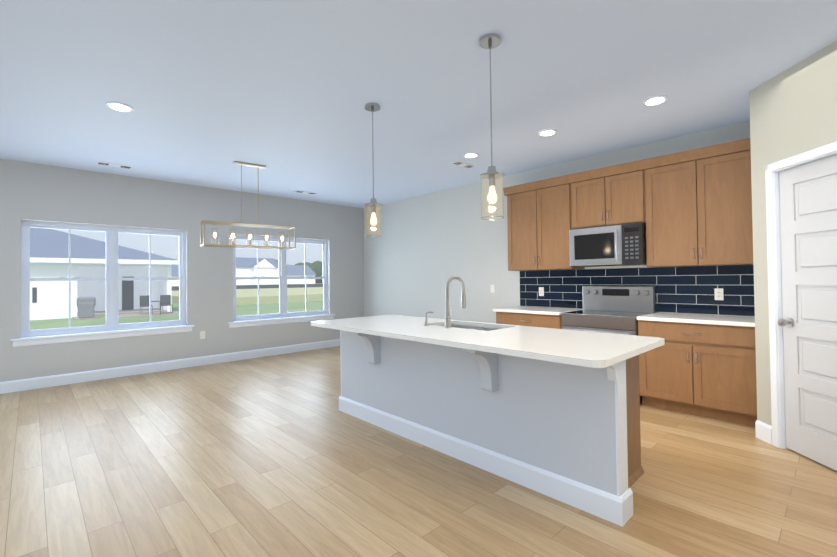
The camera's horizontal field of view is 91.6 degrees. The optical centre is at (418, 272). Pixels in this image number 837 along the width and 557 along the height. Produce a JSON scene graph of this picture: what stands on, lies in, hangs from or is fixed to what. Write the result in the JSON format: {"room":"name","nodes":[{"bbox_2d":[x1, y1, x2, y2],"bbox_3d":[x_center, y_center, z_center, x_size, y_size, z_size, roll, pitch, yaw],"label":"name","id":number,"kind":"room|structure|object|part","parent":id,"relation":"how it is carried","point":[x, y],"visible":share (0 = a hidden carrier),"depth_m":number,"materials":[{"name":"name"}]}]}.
{"room":"kitchen","nodes":[
{"label":"kitchen","id":0,"kind":"room"},
{"bbox_2d":[0,346,836,556],"bbox_3d":[-0.992,1.362,1.218,9.940,0.120,10.720,0,-1,-44],"label":"floor","id":1,"kind":"structure","parent":0,"point":[280,455],"depth_m":2.51,"materials":[{"name":"brown wood"}]},
{"bbox_2d":[339,324,643,526],"bbox_3d":[0.301,0.895,3.200,0.925,0.849,2.637,0,-1,-44],"label":"kitchen island","id":2,"kind":"object","parent":1,"relation":"on","point":[568,434],"visible":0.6,"depth_m":2.58,"materials":[{"name":"white paint"}]},
{"bbox_2d":[311,315,664,367],"bbox_3d":[0.262,0.452,3.189,1.000,0.034,2.715,0,-1,-44],"label":"island countertop","id":3,"kind":"structure","parent":2,"relation":"on","point":[588,349],"depth_m":2.61,"materials":[{"name":"white stone"}]},
{"bbox_2d":[424,312,432,325],"bbox_3d":[0.086,0.383,3.420,0.102,0.114,0.044,0,-1,-44],"label":"soap dispenser","id":4,"kind":"object","parent":3,"relation":"on","point":[425,324],"visible":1,"depth_m":3.39,"materials":[{"name":"silver metal"}]},
{"bbox_2d":[444,276,465,327],"bbox_3d":[0.307,0.229,3.277,0.253,0.411,0.098,0,-1,-44],"label":"island faucet","id":5,"kind":"object","parent":3,"relation":"on","point":[448,316],"visible":1,"depth_m":3.22,"materials":[{"name":"silver metal"}]},
{"bbox_2d":[442,324,497,330],"bbox_3d":[0.418,0.571,3.393,0.408,0.200,0.718,0,-1,-44],"label":"island sink","id":6,"kind":"object","parent":3,"relation":"in","point":[471,327],"visible":0.15,"depth_m":3.61,"materials":[{"name":"silver metal"}]},
{"bbox_2d":[496,312,561,328],"bbox_3d":[1.520,0.912,5.094,0.631,0.848,0.886,0,-1,-44],"label":"base cabinet","id":7,"kind":"object","parent":1,"relation":"on","point":[521,319],"depth_m":4.84,"materials":[{"name":"brown wood"}]},
{"bbox_2d":[561,286,655,401],"bbox_3d":[2.066,0.738,4.456,0.668,1.165,0.776,0,-1,-44],"label":"range","id":8,"kind":"object","parent":1,"relation":"on","point":[614,309],"visible":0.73,"depth_m":4.46,"materials":[{"name":"silver metal"}]},
{"bbox_2d":[638,320,756,426],"bbox_3d":[2.690,0.879,3.868,0.631,0.848,0.910,0,-1,-44],"label":"base cabinet","id":9,"kind":"object","parent":1,"relation":"on","point":[706,370],"depth_m":3.61,"materials":[{"name":"brown wood"}]},
{"bbox_2d":[493,306,754,326],"bbox_3d":[2.087,0.452,4.485,0.655,0.034,2.618,0,-1,-44],"label":"countertop","id":10,"kind":"structure","parent":9,"relation":"on","point":[747,321],"depth_m":3.90,"materials":[{"name":"white stone"}]},
{"bbox_2d":[0,40,836,425],"bbox_3d":[-1.008,-0.068,1.241,9.940,2.740,10.720,0,-1,-44],"label":"wall","id":11,"kind":"structure","parent":0,"point":[416,254],"depth_m":5.95,"materials":[{"name":"grey paint"}]},
{"bbox_2d":[10,220,193,346],"bbox_3d":[-4.135,0.121,5.503,1.950,1.517,0.180,0,-1,-44],"label":"window","id":12,"kind":"structure","parent":11,"relation":"in","point":[112,279],"depth_m":5.49,"materials":[{"name":"white plastic"}]},
{"bbox_2d":[0,339,339,393],"bbox_3d":[-4.566,1.337,4.986,9.590,0.135,0.016,0,-1,-44],"label":"baseboard","id":13,"kind":"structure","parent":11,"relation":"attached to","point":[85,376],"depth_m":5.71,"materials":[{"name":"white wood"}]},
{"bbox_2d":[200,331,204,338],"bbox_3d":[-3.296,0.950,6.213,0.072,0.116,0.008,0,-1,-44],"label":"outlet","id":14,"kind":"object","parent":11,"relation":"attached to","point":[202,334],"visible":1,"depth_m":6.21,"materials":[{"name":"white plastic"}]},
{"bbox_2d":[228,234,334,327],"bbox_3d":[-2.370,0.128,7.187,1.950,1.517,0.180,0,-1,-44],"label":"window","id":15,"kind":"structure","parent":11,"relation":"in","point":[283,285],"depth_m":7.20,"materials":[{"name":"white plastic"}]},
{"bbox_2d":[490,285,494,292],"bbox_3d":[1.089,0.236,5.999,0.012,0.116,0.072,0,-1,-44],"label":"light switch","id":16,"kind":"object","parent":11,"relation":"attached to","point":[492,287],"visible":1,"depth_m":6.00,"materials":[{"name":"white plastic"}]},
{"bbox_2d":[504,182,584,270],"bbox_3d":[1.631,-0.552,5.191,0.346,1.032,0.959,0,-1,-44],"label":"upper cabinet","id":17,"kind":"object","parent":11,"relation":"attached to","point":[538,228],"depth_m":5.07,"materials":[{"name":"brown wood"}]},
{"bbox_2d":[567,166,634,229],"bbox_3d":[2.185,-0.799,4.612,0.346,0.570,0.792,0,-1,-44],"label":"upper cabinet","id":18,"kind":"object","parent":11,"relation":"attached to","point":[600,200],"depth_m":4.51,"materials":[{"name":"brown wood"}]},
{"bbox_2d":[569,223,646,266],"bbox_3d":[2.150,-0.292,4.564,0.456,0.430,0.776,0,-1,-44],"label":"over-the-range microwave","id":19,"kind":"object","parent":18,"relation":"attached to","point":[620,245],"visible":0.98,"depth_m":4.40,"materials":[{"name":"silver metal"}]},
{"bbox_2d":[520,265,754,316],"bbox_3d":[2.317,0.193,4.713,0.013,0.485,2.617,0,-1,-44],"label":"tile backsplash","id":20,"kind":"structure","parent":11,"relation":"attached to","point":[688,290],"depth_m":4.34,"materials":[{"name":"blue tile"}]},
{"bbox_2d":[539,287,543,295],"bbox_3d":[1.633,0.250,5.412,0.008,0.116,0.072,0,-1,-44],"label":"outlet","id":21,"kind":"object","parent":20,"relation":"attached to","point":[541,291],"visible":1,"depth_m":5.41,"materials":[{"name":"white plastic"}]},
{"bbox_2d":[714,288,723,299],"bbox_3d":[2.966,0.213,4.016,0.008,0.116,0.072,0,-1,-44],"label":"outlet","id":22,"kind":"object","parent":20,"relation":"attached to","point":[718,292],"visible":1,"depth_m":4.01,"materials":[{"name":"white plastic"}]},
{"bbox_2d":[635,146,752,266],"bbox_3d":[2.752,-0.584,4.017,0.346,1.032,0.983,0,-1,-44],"label":"upper cabinet","id":23,"kind":"object","parent":11,"relation":"attached to","point":[690,208],"depth_m":3.87,"materials":[{"name":"brown wood"}]},
{"bbox_2d":[765,142,836,448],"bbox_3d":[2.694,0.232,2.615,0.144,2.102,0.894,-1,-1,1],"label":"door frame","id":24,"kind":"structure","parent":11,"relation":"attached to","point":[772,170],"depth_m":3.01,"materials":[{"name":"white wood"}]},
{"bbox_2d":[777,154,836,470],"bbox_3d":[2.639,0.260,2.616,0.130,2.023,0.762,-1,-1,1],"label":"pantry door","id":25,"kind":"structure","parent":11,"relation":"in","point":[808,212],"depth_m":2.78,"materials":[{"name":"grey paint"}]},
{"bbox_3d":[2.647,0.359,2.931,0.090,0.066,0.090,0,-1,-44],"label":"pantry door knob","id":26,"kind":"part","parent":25,"relation":"part of","materials":[{"name":"silver metal"}]},
{"bbox_2d":[0,0,836,207],"bbox_3d":[-1.024,-1.497,1.264,9.940,0.120,10.720,0,-1,-44],"label":"ceiling","id":27,"kind":"structure","parent":0,"point":[210,92],"depth_m":3.03,"materials":[{"name":"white paint"}]},
{"bbox_2d":[96,161,132,168],"bbox_3d":[-3.784,-1.339,5.069,0.360,0.009,0.130,0,-1,-44],"label":"ceiling vent","id":28,"kind":"object","parent":27,"relation":"in","point":[114,165],"visible":1,"depth_m":5.06,"materials":[{"name":"white metal"}]},
{"bbox_2d":[106,102,133,111],"bbox_3d":[-2.487,-1.379,3.391,0.184,0.012,0.184,0,-1,-44],"label":"recessed light","id":29,"kind":"object","parent":27,"relation":"in","point":[119,106],"visible":1,"depth_m":3.37,"materials":[{"name":"white plastic"}]},
{"bbox_2d":[200,161,295,249],"bbox_3d":[-2.108,-0.838,5.092,1.076,1.048,0.236,0,-1,-37],"label":"linear chandelier","id":30,"kind":"object","parent":27,"relation":"hanging from","point":[204,222],"visible":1,"depth_m":5.06,"materials":[{"name":"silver metal"}]},
{"bbox_2d":[294,190,317,194],"bbox_3d":[-1.870,-1.333,6.757,0.360,0.009,0.130,0,-1,-44],"label":"ceiling vent","id":31,"kind":"object","parent":27,"relation":"in","point":[306,192],"visible":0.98,"depth_m":6.74,"materials":[{"name":"white metal"}]},
{"bbox_2d":[365,103,381,236],"bbox_3d":[-0.382,-0.858,3.427,0.146,1.102,0.146,0,-1,-44],"label":"pendant light","id":32,"kind":"object","parent":27,"relation":"hanging from","point":[373,204],"visible":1,"depth_m":3.41,"materials":[{"name":"clear glass"}]},
{"bbox_2d":[450,161,475,168],"bbox_3d":[0.576,-1.386,5.221,0.360,0.009,0.130,0,-1,-44],"label":"ceiling vent","id":33,"kind":"object","parent":27,"relation":"in","point":[462,164],"visible":1,"depth_m":5.20,"materials":[{"name":"white metal"}]},
{"bbox_2d":[463,153,478,157],"bbox_3d":[0.623,-1.391,4.824,0.184,0.012,0.184,0,-1,-44],"label":"recessed light","id":34,"kind":"object","parent":27,"relation":"in","point":[470,155],"visible":1,"depth_m":4.81,"materials":[{"name":"white plastic"}]},
{"bbox_2d":[479,33,503,219],"bbox_3d":[0.446,-0.882,2.493,0.146,1.102,0.146,0,-1,-44],"label":"pendant light","id":35,"kind":"object","parent":27,"relation":"hanging from","point":[489,41],"visible":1,"depth_m":2.47,"materials":[{"name":"clear glass"}]},
{"bbox_2d":[538,129,556,135],"bbox_3d":[1.299,-1.411,4.101,0.184,0.012,0.184,0,-1,-44],"label":"recessed light","id":36,"kind":"object","parent":27,"relation":"in","point":[547,132],"visible":0.98,"depth_m":4.08,"materials":[{"name":"white"}]},
{"bbox_2d":[642,95,667,105],"bbox_3d":[1.968,-1.430,3.385,0.184,0.012,0.184,0,-1,-44],"label":"recessed light","id":37,"kind":"object","parent":27,"relation":"in","point":[655,100],"visible":0.98,"depth_m":3.37,"materials":[{"name":"white plastic"}]},
{"label":"outside","id":38,"kind":"structure","parent":0,"visible":0},
{"bbox_2d":[30,283,322,329],"bbox_3d":[-129.229,6.005,171.522,450.000,0.150,412.820,0,-1,-44],"label":"ground","id":39,"kind":"structure","parent":38,"point":[240,309],"depth_m":19.46,"materials":[{"name":"green plant"}]},
{"bbox_2d":[77,297,95,317],"bbox_3d":[-15.554,1.616,19.044,0.680,0.980,0.500,0,-1,-44],"label":"grill","id":40,"kind":"object","parent":39,"relation":"on","point":[86,310],"depth_m":18.86,"materials":[{"name":"grey metal"}]},
{"bbox_2d":[30,227,178,319],"bbox_3d":[-24.425,-0.153,18.057,22.650,4.790,12.650,0,-1,-44],"label":"neighbouring house","id":41,"kind":"structure","parent":39,"relation":"on","point":[46,304],"depth_m":21.20,"materials":[{"name":"white"}]},
{"bbox_2d":[140,295,149,306],"bbox_3d":[-13.839,1.638,20.679,0.480,0.950,0.500,0,-1,-44],"label":"chair","id":42,"kind":"object","parent":41,"relation":"on","point":[144,302],"depth_m":20.80,"materials":[{"name":"grey"}]},
{"bbox_2d":[151,300,170,314],"bbox_3d":[-12.959,1.754,20.444,0.750,0.690,0.550,0,-1,-44],"label":"grill","id":43,"kind":"object","parent":41,"relation":"on","point":[162,302],"depth_m":21.16,"materials":[{"name":"grey metal"}]},
{"bbox_2d":[160,295,172,312],"bbox_3d":[-13.188,1.640,21.301,0.480,0.950,0.500,0,-1,-44],"label":"chair","id":44,"kind":"object","parent":41,"relation":"on","point":[162,297],"depth_m":21.41,"materials":[{"name":"grey metal"}]},
{"bbox_2d":[171,265,178,285],"bbox_3d":[-80.842,1.038,138.210,14.800,7.600,12.800,0,-1,-44],"label":"house","id":45,"kind":"structure","parent":39,"relation":"on","point":[174,268],"materials":[{"name":"white"}]},
{"bbox_2d":[171,259,321,282],"bbox_3d":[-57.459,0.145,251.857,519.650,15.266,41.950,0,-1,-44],"label":"tree","id":46,"kind":"object","parent":39,"relation":"on","point":[316,269],"depth_m":241.65,"materials":[{"name":"green plant"}]},
{"bbox_2d":[172,284,322,304],"bbox_3d":[42.537,2.984,142.521,241.500,1.050,88.000,0,-1,-44],"label":"field","id":47,"kind":"structure","parent":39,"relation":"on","point":[313,293],"depth_m":35.83,"materials":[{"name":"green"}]},
{"bbox_2d":[236,257,322,284],"bbox_3d":[-47.728,-0.219,133.205,27.800,9.200,17.800,0,-1,-44],"label":"house","id":48,"kind":"structure","parent":39,"relation":"on","point":[246,267],"materials":[{"name":"white"}]}
]}

